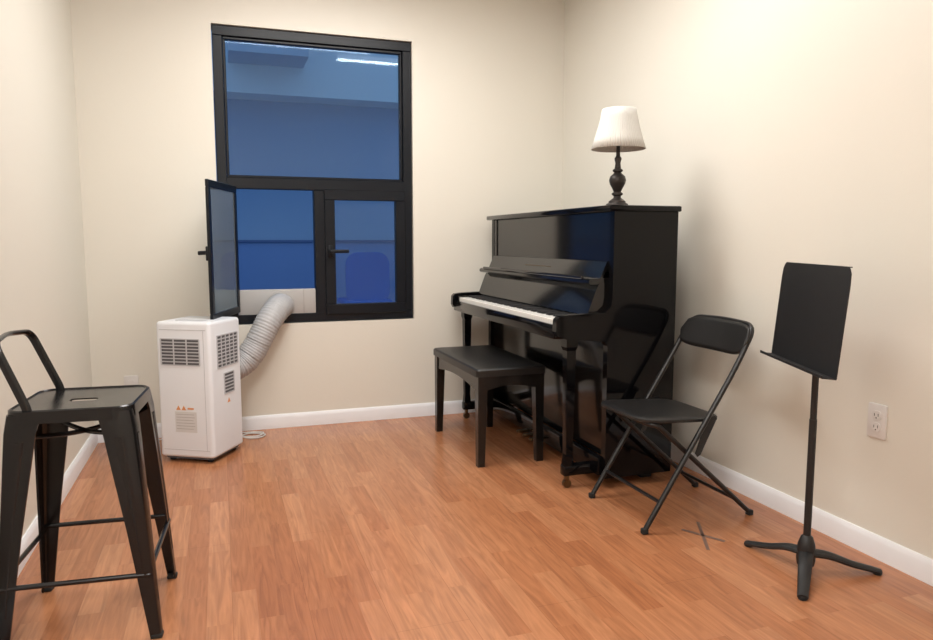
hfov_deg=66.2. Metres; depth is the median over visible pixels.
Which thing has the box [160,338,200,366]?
grille
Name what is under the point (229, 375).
grille
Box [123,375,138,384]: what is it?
wall outlet
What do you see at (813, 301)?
music stand
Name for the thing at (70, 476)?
baseboard
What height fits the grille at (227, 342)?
0.161 m
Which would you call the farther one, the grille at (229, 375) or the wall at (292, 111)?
the wall at (292, 111)
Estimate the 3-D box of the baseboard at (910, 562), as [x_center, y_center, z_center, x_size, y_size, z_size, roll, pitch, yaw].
[1.480,0.795,2.106,0.014,0.078,5.402,-2,7,-19]
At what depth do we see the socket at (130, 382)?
3.80 m
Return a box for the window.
[198,25,412,323]
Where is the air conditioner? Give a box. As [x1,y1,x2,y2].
[156,292,294,461]
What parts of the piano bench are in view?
leg, leg, seat, leg, leg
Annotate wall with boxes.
[0,0,94,536]
[70,0,564,424]
[211,30,398,313]
[562,0,932,558]
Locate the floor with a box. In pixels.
[11,408,932,639]
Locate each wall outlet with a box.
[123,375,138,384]
[867,402,887,439]
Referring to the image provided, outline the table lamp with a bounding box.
[591,106,645,204]
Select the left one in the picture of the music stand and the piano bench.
the piano bench
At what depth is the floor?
2.40 m
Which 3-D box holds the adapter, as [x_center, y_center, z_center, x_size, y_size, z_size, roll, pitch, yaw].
[-1.067,-0.103,4.040,0.424,0.142,0.022,-2,7,-19]
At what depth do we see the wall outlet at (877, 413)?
2.38 m
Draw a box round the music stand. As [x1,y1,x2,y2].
[744,262,882,600]
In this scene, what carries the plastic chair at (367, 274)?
on the floor
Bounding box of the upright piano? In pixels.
[451,205,681,487]
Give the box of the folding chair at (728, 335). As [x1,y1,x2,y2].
[588,314,753,534]
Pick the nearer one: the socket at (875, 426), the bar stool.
the bar stool
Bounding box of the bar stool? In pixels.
[0,329,177,639]
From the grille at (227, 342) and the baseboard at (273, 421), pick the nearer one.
the grille at (227, 342)
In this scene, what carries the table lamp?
on the upright piano
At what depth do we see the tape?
2.59 m
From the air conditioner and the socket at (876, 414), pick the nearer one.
the socket at (876, 414)
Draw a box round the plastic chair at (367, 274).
[337,252,391,302]
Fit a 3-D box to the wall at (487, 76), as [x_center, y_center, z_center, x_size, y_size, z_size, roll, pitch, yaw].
[-0.703,-0.699,4.148,2.995,2.600,0.140,-2,7,-19]
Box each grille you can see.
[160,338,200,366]
[216,331,238,368]
[224,370,234,393]
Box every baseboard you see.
[17,434,97,577]
[98,399,516,442]
[671,443,932,585]
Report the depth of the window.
4.05 m
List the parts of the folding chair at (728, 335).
seat, frame, backrest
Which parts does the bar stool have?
leg, backrest, leg, seat, leg, leg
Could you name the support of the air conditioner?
on the floor
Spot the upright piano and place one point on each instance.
(587, 295)
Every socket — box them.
[128,380,134,384]
[871,422,880,431]
[872,410,880,419]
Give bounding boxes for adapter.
[239,288,315,314]
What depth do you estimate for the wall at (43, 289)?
2.79 m
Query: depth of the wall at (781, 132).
2.74 m
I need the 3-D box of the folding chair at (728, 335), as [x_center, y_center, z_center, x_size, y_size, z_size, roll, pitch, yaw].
[0.815,0.372,2.824,0.513,0.760,0.413,-2,7,-19]
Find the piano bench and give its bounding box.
[433,345,545,467]
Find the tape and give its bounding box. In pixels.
[681,522,725,549]

